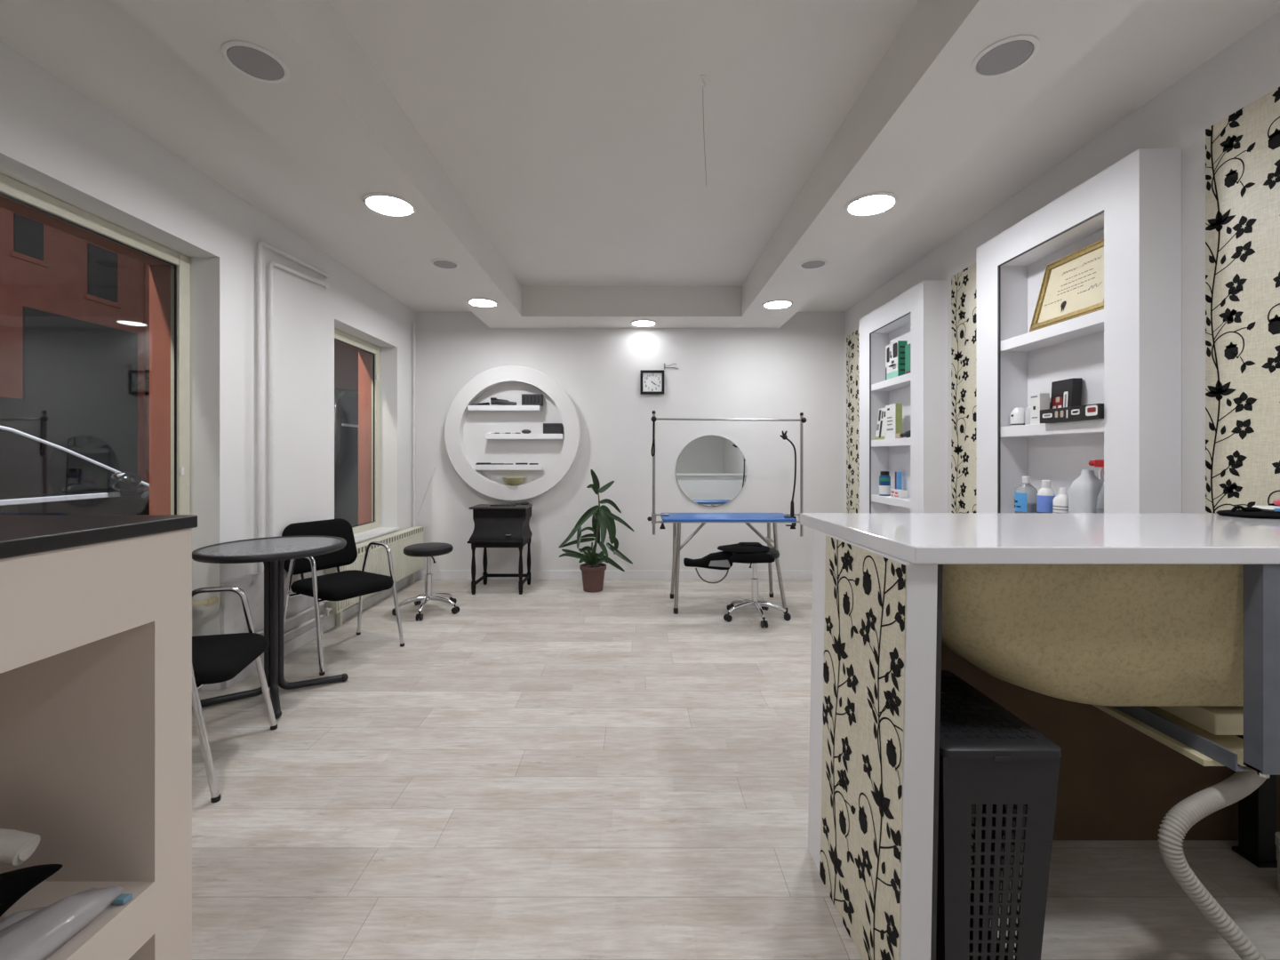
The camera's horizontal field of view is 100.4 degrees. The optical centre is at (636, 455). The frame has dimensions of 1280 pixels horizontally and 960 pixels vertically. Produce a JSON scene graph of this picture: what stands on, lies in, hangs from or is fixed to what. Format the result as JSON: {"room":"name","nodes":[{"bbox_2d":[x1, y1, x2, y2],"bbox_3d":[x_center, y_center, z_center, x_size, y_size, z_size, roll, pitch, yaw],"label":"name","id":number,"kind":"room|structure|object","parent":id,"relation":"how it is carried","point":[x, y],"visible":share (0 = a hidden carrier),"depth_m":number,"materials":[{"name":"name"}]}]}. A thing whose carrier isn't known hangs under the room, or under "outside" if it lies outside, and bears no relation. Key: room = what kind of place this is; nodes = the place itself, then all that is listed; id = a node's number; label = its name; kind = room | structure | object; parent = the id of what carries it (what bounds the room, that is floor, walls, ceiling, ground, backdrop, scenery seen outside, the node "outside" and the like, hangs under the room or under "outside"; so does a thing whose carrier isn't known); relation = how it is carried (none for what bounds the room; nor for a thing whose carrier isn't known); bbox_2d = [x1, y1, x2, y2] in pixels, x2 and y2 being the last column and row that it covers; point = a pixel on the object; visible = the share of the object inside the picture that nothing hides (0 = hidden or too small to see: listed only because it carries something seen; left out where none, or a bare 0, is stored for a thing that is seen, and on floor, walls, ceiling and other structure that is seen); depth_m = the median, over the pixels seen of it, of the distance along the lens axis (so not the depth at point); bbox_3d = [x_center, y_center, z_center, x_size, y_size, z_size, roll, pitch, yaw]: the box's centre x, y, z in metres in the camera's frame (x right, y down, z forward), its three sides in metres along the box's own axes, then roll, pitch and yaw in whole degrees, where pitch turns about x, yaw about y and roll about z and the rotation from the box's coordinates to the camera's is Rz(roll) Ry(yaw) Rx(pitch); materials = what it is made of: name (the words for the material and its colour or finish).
{"room":"pet grooming salon","nodes":[
{"label":"pet grooming salon","id":0,"kind":"room"},
{"bbox_2d":[192,595,218,607],"bbox_3d":[-2.344,0.985,1.776,0.168,0.570,2.174,0,0,2],"label":"radiator valve","id":1,"kind":"object","parent":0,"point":[212,600],"visible":0.13,"depth_m":2.80,"materials":[{"name":"beige metal"}]},
{"bbox_2d":[0,40,415,689],"bbox_3d":[-2.428,-1.680,3.140,0.325,6.100,10.680,0,0,0],"label":"wall","id":2,"kind":"structure","parent":0,"point":[56,141],"depth_m":2.93,"materials":[{"name":"white paint"}]},
{"bbox_2d":[0,173,190,514],"bbox_3d":[-2.443,-0.204,1.725,0.063,1.749,2.348,0,0,0],"label":"window","id":3,"kind":"structure","parent":2,"relation":"in","point":[12,189],"depth_m":2.83,"materials":[{"name":"white plastic"}]},
{"bbox_2d":[221,568,335,688],"bbox_3d":[-2.255,0.982,3.450,0.020,0.577,1.090,0,0,0],"label":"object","id":4,"kind":"structure","parent":2,"relation":"attached to","point":[233,620],"depth_m":3.17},
{"bbox_2d":[256,602,323,634],"bbox_3d":[-2.228,1.011,3.312,0.048,0.100,0.956,0,0,-2],"label":"pipe","id":5,"kind":"object","parent":2,"relation":"attached to","point":[295,616],"visible":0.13,"depth_m":3.51,"materials":[{"name":"metal"}]},
{"bbox_2d":[256,240,328,573],"bbox_3d":[-2.243,-0.314,3.519,0.054,2.011,0.746,0,0,0],"label":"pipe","id":6,"kind":"object","parent":2,"relation":"attached to","point":[260,247],"visible":1,"depth_m":3.15,"materials":[{"name":"metal"}]},
{"bbox_2d":[268,260,328,536],"bbox_3d":[-2.243,-0.276,3.566,0.054,1.936,0.651,0,0,0],"label":"pipe","id":7,"kind":"object","parent":2,"relation":"attached to","point":[271,264],"visible":0.97,"depth_m":3.25,"materials":[{"name":"metal"}]},
{"bbox_2d":[224,572,416,688],"bbox_3d":[-2.248,1.230,4.186,0.034,0.080,2.561,0,0,0],"label":"baseboard","id":8,"kind":"structure","parent":2,"relation":"attached to","point":[292,644],"depth_m":3.65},
{"bbox_2d":[334,328,399,542],"bbox_3d":[-2.360,-0.168,4.524,0.230,1.723,1.051,0,0,0],"label":"window","id":9,"kind":"structure","parent":2,"relation":"in","point":[372,529],"depth_m":4.97,"materials":[{"name":"white plastic"}]},
{"bbox_2d":[412,321,415,527],"bbox_3d":[-2.235,-0.320,5.360,0.022,2.060,0.022,0,0,0],"label":"pipe","id":10,"kind":"object","parent":2,"relation":"attached to","point":[413,323],"visible":1,"depth_m":5.35,"materials":[{"name":"metal"}]},
{"bbox_2d":[416,312,844,570],"bbox_3d":[-0.139,-0.205,5.540,4.852,2.950,0.120,0,0,0],"label":"wall","id":11,"kind":"structure","parent":0,"point":[794,368],"depth_m":5.48,"materials":[{"name":"white paint"}]},
{"bbox_2d":[444,365,580,500],"bbox_3d":[-1.252,-0.229,5.420,1.360,1.360,0.120,0,0,0],"label":"niche","id":12,"kind":"object","parent":11,"relation":"attached to","point":[458,411],"visible":0.98,"depth_m":5.36,"materials":[{"name":"white paint"}]},
{"bbox_2d":[490,397,516,405],"bbox_3d":[-1.348,-0.550,5.425,0.259,0.084,0.058,0,0,0],"label":"hair clipper","id":13,"kind":"object","parent":12,"relation":"on","point":[493,400],"visible":0.96,"depth_m":5.40,"materials":[{"name":"grey plastic"}]},
{"bbox_2d":[467,405,541,411],"bbox_3d":[-1.339,-0.485,5.426,0.723,0.054,0.107,0,0,0],"label":"shelf","id":14,"kind":"object","parent":12,"relation":"attached to","point":[472,408],"depth_m":5.37,"materials":[{"name":"white paint"}]},
{"bbox_2d":[474,464,543,470],"bbox_3d":[-1.296,0.115,5.426,0.672,0.054,0.107,0,0,0],"label":"shelf","id":15,"kind":"object","parent":12,"relation":"attached to","point":[476,467],"depth_m":5.37,"materials":[{"name":"white paint"}]},
{"bbox_2d":[485,433,564,439],"bbox_3d":[-1.132,-0.198,5.426,0.784,0.054,0.107,0,0,0],"label":"shelf","id":16,"kind":"object","parent":12,"relation":"attached to","point":[487,436],"depth_m":5.37,"materials":[{"name":"white paint"}]},
{"bbox_2d":[521,393,543,406],"bbox_3d":[-1.058,-0.569,5.423,0.205,0.112,0.084,0,0,0],"label":"tool case","id":17,"kind":"object","parent":12,"relation":"on","point":[527,399],"visible":0.93,"depth_m":5.38,"materials":[{"name":"grey plastic"}]},
{"bbox_2d":[543,423,562,433],"bbox_3d":[-0.850,-0.279,5.424,0.190,0.106,0.082,0,0,0],"label":"tool case","id":18,"kind":"object","parent":12,"relation":"on","point":[548,428],"visible":0.91,"depth_m":5.38,"materials":[{"name":"grey plastic"}]},
{"bbox_2d":[416,570,812,579],"bbox_3d":[-0.064,1.222,5.473,4.402,0.095,0.014,0,0,0],"label":"baseboard","id":19,"kind":"structure","parent":11,"relation":"attached to","point":[420,574],"depth_m":5.46,"materials":[{"name":"white paint"}]},
{"bbox_2d":[115,0,1145,327],"bbox_3d":[-0.017,-1.458,1.640,2.974,0.285,7.680,0,0,0],"label":"ceiling beam","id":20,"kind":"structure","parent":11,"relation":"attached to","point":[923,112],"depth_m":2.25,"materials":[{"name":"white paint"}]},
{"bbox_2d":[640,369,663,394],"bbox_3d":[0.163,-0.754,5.460,0.244,0.244,0.039,0,0,0],"label":"wall clock","id":21,"kind":"object","parent":11,"relation":"attached to","point":[652,381],"visible":1,"depth_m":5.46,"materials":[{"name":"black plastic"}]},
{"bbox_2d":[675,434,747,506],"bbox_3d":[0.769,0.151,5.471,0.734,0.734,0.018,0,0,0],"label":"round mirror","id":22,"kind":"object","parent":11,"relation":"attached to","point":[711,470],"visible":1,"depth_m":5.47,"materials":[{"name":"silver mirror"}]},
{"bbox_2d":[0,0,1279,311],"bbox_3d":[-0.139,-1.580,1.640,4.852,0.200,7.680,0,0,0],"label":"ceiling","id":23,"kind":"structure","parent":0,"point":[572,132],"depth_m":2.41,"materials":[{"name":"white paint"}]},
{"bbox_2d":[220,40,289,82],"bbox_3d":[-1.270,-1.310,1.781,0.188,0.009,0.188,0,0,0],"label":"ceiling speaker","id":24,"kind":"object","parent":23,"relation":"attached to","point":[252,60],"visible":1,"depth_m":1.77},
{"bbox_2d":[226,46,284,79],"bbox_3d":[-1.270,-1.310,1.781,0.156,0.007,0.156,0,0,0],"label":"grille","id":25,"kind":"object","parent":24,"relation":"attached to","point":[255,62],"depth_m":1.77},
{"bbox_2d":[361,192,416,216],"bbox_3d":[-1.290,-1.307,2.788,0.260,0.016,0.260,0,0,0],"label":"ceiling light","id":26,"kind":"object","parent":23,"relation":"attached to","point":[386,204],"visible":1,"depth_m":2.77,"materials":[{"name":"white"}]},
{"bbox_2d":[366,196,412,215],"bbox_3d":[-1.290,-1.310,2.788,0.216,0.007,0.216,0,0,0],"label":"diffuser","id":27,"kind":"object","parent":26,"relation":"attached to","point":[386,205],"depth_m":2.78,"materials":[{"name":"white"}]},
{"bbox_2d":[430,258,459,269],"bbox_3d":[-1.308,-1.310,3.650,0.188,0.009,0.188,0,0,0],"label":"ceiling speaker","id":28,"kind":"object","parent":23,"relation":"attached to","point":[441,263],"visible":1,"depth_m":3.64},
{"bbox_2d":[432,260,456,268],"bbox_3d":[-1.308,-1.310,3.650,0.156,0.007,0.156,0,0,0],"label":"grille","id":29,"kind":"object","parent":28,"relation":"attached to","point":[441,264],"depth_m":3.64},
{"bbox_2d":[466,297,498,307],"bbox_3d":[-1.315,-1.307,4.560,0.260,0.016,0.260,0,0,0],"label":"ceiling light","id":30,"kind":"object","parent":23,"relation":"attached to","point":[483,302],"visible":1,"depth_m":4.54,"materials":[{"name":"white"}]},
{"bbox_2d":[470,299,495,306],"bbox_3d":[-1.315,-1.310,4.560,0.216,0.007,0.216,0,0,0],"label":"diffuser","id":31,"kind":"object","parent":30,"relation":"attached to","point":[474,302],"depth_m":4.55,"materials":[{"name":"white"}]},
{"bbox_2d":[630,319,656,327],"bbox_3d":[0.070,-1.307,5.260,0.260,0.016,0.260,0,0,0],"label":"ceiling light","id":32,"kind":"object","parent":23,"relation":"attached to","point":[643,323],"visible":1,"depth_m":5.24,"materials":[{"name":"white"}]},
{"bbox_2d":[761,299,792,309],"bbox_3d":[1.220,-1.307,4.610,0.260,0.016,0.260,0,0,0],"label":"ceiling light","id":33,"kind":"object","parent":23,"relation":"attached to","point":[774,304],"visible":1,"depth_m":4.60,"materials":[{"name":"white"}]},
{"bbox_2d":[764,301,790,307],"bbox_3d":[1.220,-1.310,4.610,0.216,0.007,0.216,0,0,0],"label":"diffuser","id":34,"kind":"object","parent":33,"relation":"attached to","point":[768,304],"depth_m":4.60,"materials":[{"name":"white"}]},
{"bbox_2d":[799,258,827,269],"bbox_3d":[1.210,-1.310,3.650,0.188,0.009,0.188,0,0,0],"label":"ceiling speaker","id":35,"kind":"object","parent":23,"relation":"attached to","point":[814,263],"visible":1,"depth_m":3.64},
{"bbox_2d":[801,260,824,268],"bbox_3d":[1.210,-1.310,3.650,0.156,0.007,0.156,0,0,0],"label":"grille","id":36,"kind":"object","parent":35,"relation":"attached to","point":[806,264],"depth_m":3.64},
{"bbox_2d":[844,191,898,215],"bbox_3d":[1.223,-1.307,2.780,0.260,0.016,0.260,0,0,0],"label":"ceiling light","id":37,"kind":"object","parent":23,"relation":"attached to","point":[874,203],"visible":1,"depth_m":2.76,"materials":[{"name":"white"}]},
{"bbox_2d":[848,195,894,214],"bbox_3d":[1.223,-1.310,2.780,0.216,0.007,0.216,0,0,0],"label":"diffuser","id":38,"kind":"object","parent":37,"relation":"attached to","point":[860,204],"depth_m":2.77,"materials":[{"name":"white"}]},
{"bbox_2d":[970,34,1039,78],"bbox_3d":[1.212,-1.310,1.757,0.188,0.009,0.188,0,0,0],"label":"ceiling speaker","id":39,"kind":"object","parent":23,"relation":"attached to","point":[1004,56],"visible":1,"depth_m":1.74},
{"bbox_2d":[976,40,1033,75],"bbox_3d":[1.212,-1.310,1.757,0.156,0.007,0.156,0,0,0],"label":"grille","id":40,"kind":"object","parent":39,"relation":"attached to","point":[1003,57],"depth_m":1.75,"materials":[{"name":"metal"}]},
{"bbox_2d":[192,579,1279,959],"bbox_3d":[-0.154,1.300,1.665,4.882,0.060,7.930,0,0,0],"label":"floor","id":41,"kind":"structure","parent":0,"point":[555,770],"depth_m":1.95,"materials":[{"name":"laminate"}]},
{"bbox_2d":[0,514,197,959],"bbox_3d":[-1.349,0.706,0.733,0.583,1.128,1.106,0,0,0],"label":"counter","id":42,"kind":"object","parent":41,"relation":"on","point":[96,610],"visible":1,"depth_m":1.18,"materials":[{"name":"white paint"}]},
{"bbox_2d":[0,906,45,929],"bbox_3d":[-1.245,0.922,0.951,0.067,0.037,0.308,0,0,10],"label":"plastic bag","id":43,"kind":"object","parent":42,"relation":"on","point":[16,916],"visible":0.33,"depth_m":1.05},
{"bbox_2d":[0,864,63,916],"bbox_3d":[-1.339,0.877,0.988,0.386,0.122,0.184,0,0,0],"label":"cloth","id":44,"kind":"object","parent":42,"relation":"on","point":[14,884],"visible":1,"depth_m":1.04,"materials":[{"name":"fabric"}]},
{"bbox_2d":[0,828,40,865],"bbox_3d":[-1.367,0.783,1.073,0.271,0.088,0.052,0,0,-5],"label":"roll","id":45,"kind":"object","parent":44,"relation":"on","point":[16,846],"visible":1,"depth_m":1.07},
{"bbox_2d":[0,886,124,959],"bbox_3d":[-1.156,0.901,0.867,0.154,0.078,0.554,0,0,0],"label":"plastic bag","id":46,"kind":"object","parent":42,"relation":"on","point":[40,934],"visible":1,"depth_m":1.01,"materials":[{"name":"plastic"}]},
{"bbox_2d":[110,893,132,904],"bbox_3d":[-1.118,0.935,1.127,0.094,0.012,0.018,0,0,0],"label":"file","id":47,"kind":"object","parent":46,"relation":"in","point":[123,899],"visible":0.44,"depth_m":1.12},
{"bbox_2d":[192,585,277,803],"bbox_3d":[-1.869,0.853,2.155,0.551,0.835,0.565,0,0,-15],"label":"armchair","id":48,"kind":"object","parent":41,"relation":"on","point":[216,659],"visible":0.28,"depth_m":2.17,"materials":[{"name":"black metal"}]},
{"bbox_2d":[192,535,348,719],"bbox_3d":[-1.930,0.869,2.840,0.680,0.796,0.680,0,0,0],"label":"round table","id":49,"kind":"object","parent":41,"relation":"on","point":[273,551],"visible":0.9,"depth_m":2.81,"materials":[{"name":"metal"}]},
{"bbox_2d":[281,518,404,675],"bbox_3d":[-1.922,0.853,3.455,0.551,0.835,0.565,0,0,29],"label":"armchair","id":50,"kind":"object","parent":41,"relation":"on","point":[340,586],"visible":0.89,"depth_m":3.44,"materials":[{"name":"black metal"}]},
{"bbox_2d":[324,526,423,626],"bbox_3d":[-2.205,0.990,4.605,0.100,0.560,1.634,0,0,0],"label":"radiator","id":51,"kind":"object","parent":41,"relation":"on","point":[404,565],"visible":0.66,"depth_m":4.59,"materials":[{"name":"beige metal"}]},
{"bbox_2d":[356,527,423,554],"bbox_3d":[-2.158,0.739,4.635,0.004,0.042,1.570,0,0,0],"label":"grille","id":52,"kind":"object","parent":51,"relation":"attached to","point":[395,539],"depth_m":4.75,"materials":[{"name":"beige metal"}]},
{"bbox_2d":[392,542,459,620],"bbox_3d":[-1.685,0.999,4.362,0.516,0.542,0.526,0,0,18],"label":"stool","id":53,"kind":"object","parent":41,"relation":"on","point":[429,549],"visible":0.98,"depth_m":4.31,"materials":[{"name":"black metal"}]},
{"bbox_2d":[467,504,532,594],"bbox_3d":[-1.300,0.875,5.086,0.534,0.790,0.448,0,0,0],"label":"writing desk","id":54,"kind":"object","parent":41,"relation":"on","point":[495,526],"visible":1,"depth_m":4.99,"materials":[{"name":"black wood"}]},
{"bbox_2d":[558,469,634,592],"bbox_3d":[-0.390,0.695,5.035,0.746,1.151,0.371,0,0,0],"label":"potted plant","id":55,"kind":"object","parent":41,"relation":"on","point":[603,519],"visible":1,"depth_m":5.01,"materials":[{"name":"green plant"}]},
{"bbox_2d":[660,512,797,614],"bbox_3d":[0.757,0.890,4.553,1.089,0.760,0.532,0,0,0],"label":"table","id":56,"kind":"object","parent":41,"relation":"on","point":[747,518],"visible":0.82,"depth_m":4.38,"materials":[{"name":"plastic"}]},
{"bbox_2d":[647,410,806,536],"bbox_3d":[0.779,0.149,4.548,1.372,1.071,0.055,0,0,0],"label":"arch","id":57,"kind":"object","parent":56,"relation":"attached to","point":[802,420],"visible":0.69,"depth_m":4.54,"materials":[{"name":"metal"}]},
{"bbox_2d":[779,430,796,526],"bbox_3d":[1.252,0.185,4.407,0.147,0.790,0.067,0,0,0],"label":"holder","id":58,"kind":"object","parent":56,"relation":"attached to","point":[784,436],"visible":0.99,"depth_m":4.41,"materials":[{"name":"black plastic"}]},
{"bbox_2d":[723,547,791,627],"bbox_3d":[0.936,0.999,4.176,0.526,0.542,0.516,0,0,2],"label":"stool","id":59,"kind":"object","parent":41,"relation":"on","point":[755,601],"visible":0.72,"depth_m":4.15,"materials":[{"name":"silver metal"}]},
{"bbox_2d":[683,542,775,583],"bbox_3d":[0.699,0.818,4.111,0.668,0.296,0.327,0,0,0],"label":"tool bag","id":60,"kind":"object","parent":59,"relation":"on","point":[748,552],"visible":1,"depth_m":4.03,"materials":[{"name":"black fabric"}]},
{"bbox_2d":[859,280,947,512],"bbox_3d":[2.051,0.033,4.189,0.169,2.475,1.057,0,0,0],"label":"shelving unit","id":61,"kind":"object","parent":41,"relation":"on","point":[918,316],"visible":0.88,"depth_m":3.83,"materials":[{"name":"white paint"}]},
{"bbox_2d":[874,408,885,439],"bbox_3d":[2.032,-0.265,4.388,0.066,0.260,0.165,0,0,0],"label":"carton","id":62,"kind":"object","parent":61,"relation":"on","point":[880,434],"visible":0.73,"depth_m":4.39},
{"bbox_2d":[879,471,890,495],"bbox_3d":[2.035,0.225,4.370,0.087,0.200,0.087,0,0,0],"label":"spray can","id":63,"kind":"object","parent":61,"relation":"on","point":[884,479],"visible":1,"depth_m":4.34,"materials":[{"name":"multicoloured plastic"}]},
{"bbox_2d":[885,403,902,439],"bbox_3d":[2.025,-0.270,4.202,0.052,0.270,0.166,0,0,0],"label":"carton","id":64,"kind":"object","parent":61,"relation":"on","point":[893,412],"visible":0.84,"depth_m":4.14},
{"bbox_2d":[885,340,907,380],"bbox_3d":[2.064,-0.749,4.244,0.072,0.292,0.213,0,0,0],"label":"carton","id":65,"kind":"object","parent":61,"relation":"on","point":[895,351],"visible":0.71,"depth_m":4.17,"materials":[{"name":"green cardboard"}]},
{"bbox_2d":[885,342,897,380],"bbox_3d":[2.029,-0.745,4.245,0.001,0.283,0.210,0,0,0],"label":"print","id":66,"kind":"object","parent":65,"relation":"attached to","point":[892,349],"depth_m":4.24,"materials":[{"name":"white paper"}]},
{"bbox_2d":[899,345,904,375],"bbox_3d":[2.062,-0.731,4.138,0.045,0.249,0.002,0,0,0],"label":"print","id":67,"kind":"object","parent":65,"relation":"attached to","point":[901,348],"depth_m":4.14},
{"bbox_2d":[904,343,910,374],"bbox_3d":[2.075,-0.722,3.975,0.071,0.237,0.150,0,0,0],"label":"carton","id":68,"kind":"object","parent":61,"relation":"on","point":[907,347],"visible":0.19,"depth_m":4.01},
{"bbox_2d":[936,670,1061,959],"bbox_3d":[0.824,0.959,1.414,0.275,0.614,0.444,0,0,0],"label":"computer tower","id":69,"kind":"object","parent":41,"relation":"on","point":[990,757],"visible":0.49,"depth_m":1.21,"materials":[{"name":"grey plastic"}]},
{"bbox_2d":[800,512,1279,959],"bbox_3d":[1.345,0.734,1.496,1.583,1.073,0.684,0,0,0],"label":"reception desk","id":70,"kind":"object","parent":41,"relation":"on","point":[878,658],"depth_m":1.40,"materials":[{"name":"laminate"}]},
{"bbox_2d":[800,512,1279,564],"bbox_3d":[1.349,0.216,1.496,1.574,0.038,0.684,0,0,0],"label":"countertop","id":71,"kind":"structure","parent":70,"relation":"on","point":[914,538],"depth_m":1.31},
{"bbox_2d":[1216,505,1279,519],"bbox_3d":[2.022,0.179,1.732,0.202,0.036,0.185,0,0,-38],"label":"bag","id":72,"kind":"object","parent":70,"relation":"on","point":[1249,512],"visible":0.98,"depth_m":1.71,"materials":[{"name":"black fabric"}]},
{"bbox_2d":[976,148,1181,512],"bbox_3d":[2.051,0.033,2.590,0.169,2.475,1.000,0,0,0],"label":"shelving unit","id":73,"kind":"object","parent":41,"relation":"on","point":[1126,354],"visible":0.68,"depth_m":2.32,"materials":[{"name":"white paint"}]},
{"bbox_2d":[1009,407,1025,425],"bbox_3d":[2.030,-0.207,2.830,0.077,0.098,0.077,0,0,0],"label":"jar","id":74,"kind":"object","parent":73,"relation":"on","point":[1017,414],"visible":0.72,"depth_m":2.81,"materials":[{"name":"white plastic"}]},
{"bbox_2d":[1014,476,1037,512],"bbox_3d":[2.034,0.211,2.785,0.101,0.212,0.100,0,0,0],"label":"shampoo bottle","id":75,"kind":"object","parent":73,"relation":"on","point":[1025,494],"visible":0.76,"depth_m":2.75,"materials":[{"name":"clear plastic"}]},
{"bbox_2d":[1030,392,1049,424],"bbox_3d":[2.024,-0.235,2.678,0.051,0.154,0.065,0,0,0],"label":"box","id":76,"kind":"object","parent":73,"relation":"on","point":[1040,401],"visible":0.79,"depth_m":2.66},
{"bbox_2d":[1031,395,1037,418],"bbox_3d":[1.999,-0.245,2.681,0.001,0.112,0.046,0,0,0],"label":"print","id":77,"kind":"object","parent":76,"relation":"attached to","point":[1034,398],"depth_m":2.68},
{"bbox_2d":[1036,480,1055,512],"bbox_3d":[2.040,0.218,2.655,0.076,0.198,0.076,0,0,0],"label":"shampoo bottle","id":78,"kind":"object","parent":73,"relation":"on","point":[1045,495],"visible":0.67,"depth_m":2.63,"materials":[{"name":"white plastic"}]},
{"bbox_2d":[1000,418,1103,437],"bbox_3d":[2.053,-0.130,2.575,0.154,0.056,0.656,0,0,0],"label":"shelf","id":79,"kind":"object","parent":73,"relation":"attached to","point":[1089,428],"depth_m":2.53,"materials":[{"name":"white paint"}]},
{"bbox_2d":[1000,308,1103,351],"bbox_3d":[2.053,-0.595,2.575,0.154,0.056,0.656,0,0,0],"label":"shelf","id":80,"kind":"object","parent":73,"relation":"attached to","point":[1088,326],"depth_m":2.56,"materials":[{"name":"white paint"}]},
{"bbox_2d":[1052,488,1068,512],"bbox_3d":[2.040,0.235,2.550,0.079,0.165,0.079,0,0,0],"label":"shampoo bottle","id":81,"kind":"object","parent":73,"relation":"on","point":[1060,501],"visible":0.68,"depth_m":2.53,"materials":[{"name":"white plastic"}]},
{"bbox_2d":[1029,238,1103,332],"bbox_3d":[2.037,-0.795,2.474,0.109,0.343,0.452,0,0,0],"label":"framed certificate","id":82,"kind":"object","parent":73,"relation":"on","point":[1072,286],"visible":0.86,"depth_m":2.50,"materials":[{"name":"gold paper"}]},
{"bbox_2d":[1050,377,1082,408],"bbox_3d":[2.092,-0.264,2.600,0.055,0.212,0.130,0,0,0],"label":"box","id":83,"kind":"object","parent":73,"relation":"on","point":[1065,393],"visible":0.68,"depth_m":2.57,"materials":[{"name":"black cardboard"}]},
{"bbox_2d":[1051,391,1068,408],"bbox_3d":[2.068,-0.247,2.607,0.005,0.127,0.096,0,0,-1],"label":"print","id":84,"kind":"object","parent":83,"relation":"attached to","point":[1060,399],"depth_m":2.61,"materials":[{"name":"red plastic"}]},
{"bbox_2d":[1040,403,1103,423],"bbox_3d":[1.994,-0.190,2.414,0.092,0.064,0.332,0,0,0],"label":"box","id":85,"kind":"object","parent":73,"relation":"on","point":[1095,411],"visible":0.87,"depth_m":2.38,"materials":[{"name":"black cardboard"}]},
{"bbox_2d":[1042,405,1097,417],"bbox_3d":[1.949,-0.194,2.407,0.001,0.046,0.307,0,0,0],"label":"print","id":86,"kind":"object","parent":85,"relation":"attached to","point":[1080,411],"depth_m":2.38,"materials":[{"name":"cardboard"}]},
{"bbox_2d":[1068,469,1103,512],"bbox_3d":[2.060,0.190,2.435,0.110,0.255,0.120,0,0,0],"label":"jug","id":87,"kind":"object","parent":73,"relation":"on","point":[1084,492],"visible":0.57,"depth_m":2.40,"materials":[{"name":"white plastic"}]},
{"bbox_2d":[1088,459,1103,512],"bbox_3d":[2.050,0.167,2.337,0.083,0.302,0.135,0,0,0],"label":"spray bottle","id":88,"kind":"object","parent":73,"relation":"on","point":[1098,463],"visible":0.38,"depth_m":2.33,"materials":[{"name":"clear plastic"}]},
{"bbox_2d":[1092,564,1279,867],"bbox_3d":[1.688,0.753,1.454,0.725,1.034,0.592,0,0,0],"label":"stand","id":89,"kind":"object","parent":41,"relation":"on","point":[1206,736],"visible":0.6,"depth_m":1.22,"materials":[{"name":"grey paint"}]},
{"bbox_2d":[941,564,1243,706],"bbox_3d":[1.395,0.428,1.470,1.441,0.376,0.530,0,0,0],"label":"bathtub","id":90,"kind":"object","parent":89,"relation":"on","point":[1100,635],"visible":0.54,"depth_m":1.22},
{"bbox_2d":[1157,766,1267,959],"bbox_3d":[1.552,0.951,1.083,0.595,0.634,0.532,0,0,-23],"label":"hose","id":91,"kind":"object","parent":41,"relation":"on","point":[1188,812],"visible":0.73,"depth_m":1.19,"materials":[{"name":"plastic"}]},
{"bbox_2d":[1274,832,1279,892],"bbox_3d":[1.900,1.189,1.540,0.072,0.162,0.072,0,0,0],"label":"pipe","id":92,"kind":"object","parent":41,"relation":"on","point":[1277,834],"visible":1,"depth_m":1.55,"materials":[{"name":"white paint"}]},
{"bbox_2d":[844,10,1279,512],"bbox_3d":[2.197,-0.205,1.640,0.120,2.950,7.680,0,0,0],"label":"wall","id":93,"kind":"structure","parent":0,"point":[1246,70],"depth_m":2.07,"materials":[{"name":"white paint"}]},
{"bbox_2d":[846,328,859,512],"bbox_3d":[2.134,-0.022,5.090,0.003,2.385,0.660,0,0,0],"label":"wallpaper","id":94,"kind":"structure","parent":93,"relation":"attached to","point":[852,340],"depth_m":5.26,"materials":[{"name":"beige paper"}]},
{"bbox_2d":[951,262,976,512],"bbox_3d":[2.134,-0.022,3.377,0.003,2.385,0.470,0,0,0],"label":"strip","id":95,"kind":"object","parent":93,"relation":"attached to","point":[964,284],"visible":0.38,"depth_m":3.47,"materials":[{"name":"beige paper"}]},
{"bbox_2d":[1205,87,1279,512],"bbox_3d":[2.134,-0.253,1.735,0.003,1.945,0.530,0,0,0],"label":"strip","id":96,"kind":"object","parent":93,"relation":"attached to","point":[1243,148],"visible":0.79,"depth_m":1.88,"materials":[{"name":"beige paper"}]},
{"label":"outside","id":97,"kind":"structure","parent":0,"visible":0},
{"bbox_3d":[-9.297,1.400,10.000,13.405,0.060,32.000,0,0,0],"label":"ground","id":98,"kind":"structure","parent":97,"visible":0},
{"bbox_2d":[0,425,149,514],"bbox_3d":[-5.050,0.561,3.680,2.196,1.618,4.360,0,0,0],"label":"parked car","id":99,"kind":"object","parent":98,"relation":"on","point":[38,476],"visible":0.34,"depth_m":3.90,"materials":[{"name":"paint"}]},
{"bbox_2d":[106,472,141,490],"bbox_3d":[-4.052,0.200,4.220,0.200,0.139,0.200,0,0,0],"label":"mirror","id":100,"kind":"object","parent":99,"relation":"attached to","point":[124,481],"depth_m":4.16,"materials":[{"name":"paint"}]},
{"bbox_2d":[0,207,358,488],"bbox_3d":[-10.100,-4.680,11.000,0.600,12.100,30.000,0,0,0],"label":"building","id":101,"kind":"structure","parent":98,"relation":"on","point":[75,310],"depth_m":9.50,"materials":[{"name":"paint"}]},
{"bbox_2d":[334,388,358,526],"bbox_3d":[-5.100,0.195,10.008,1.860,2.350,5.175,0,0,0],"label":"van","id":102,"kind":"object","parent":98,"relation":"on","point":[346,401],"visible":0.15,"depth_m":7.74,"materials":[{"name":"grey paint"}]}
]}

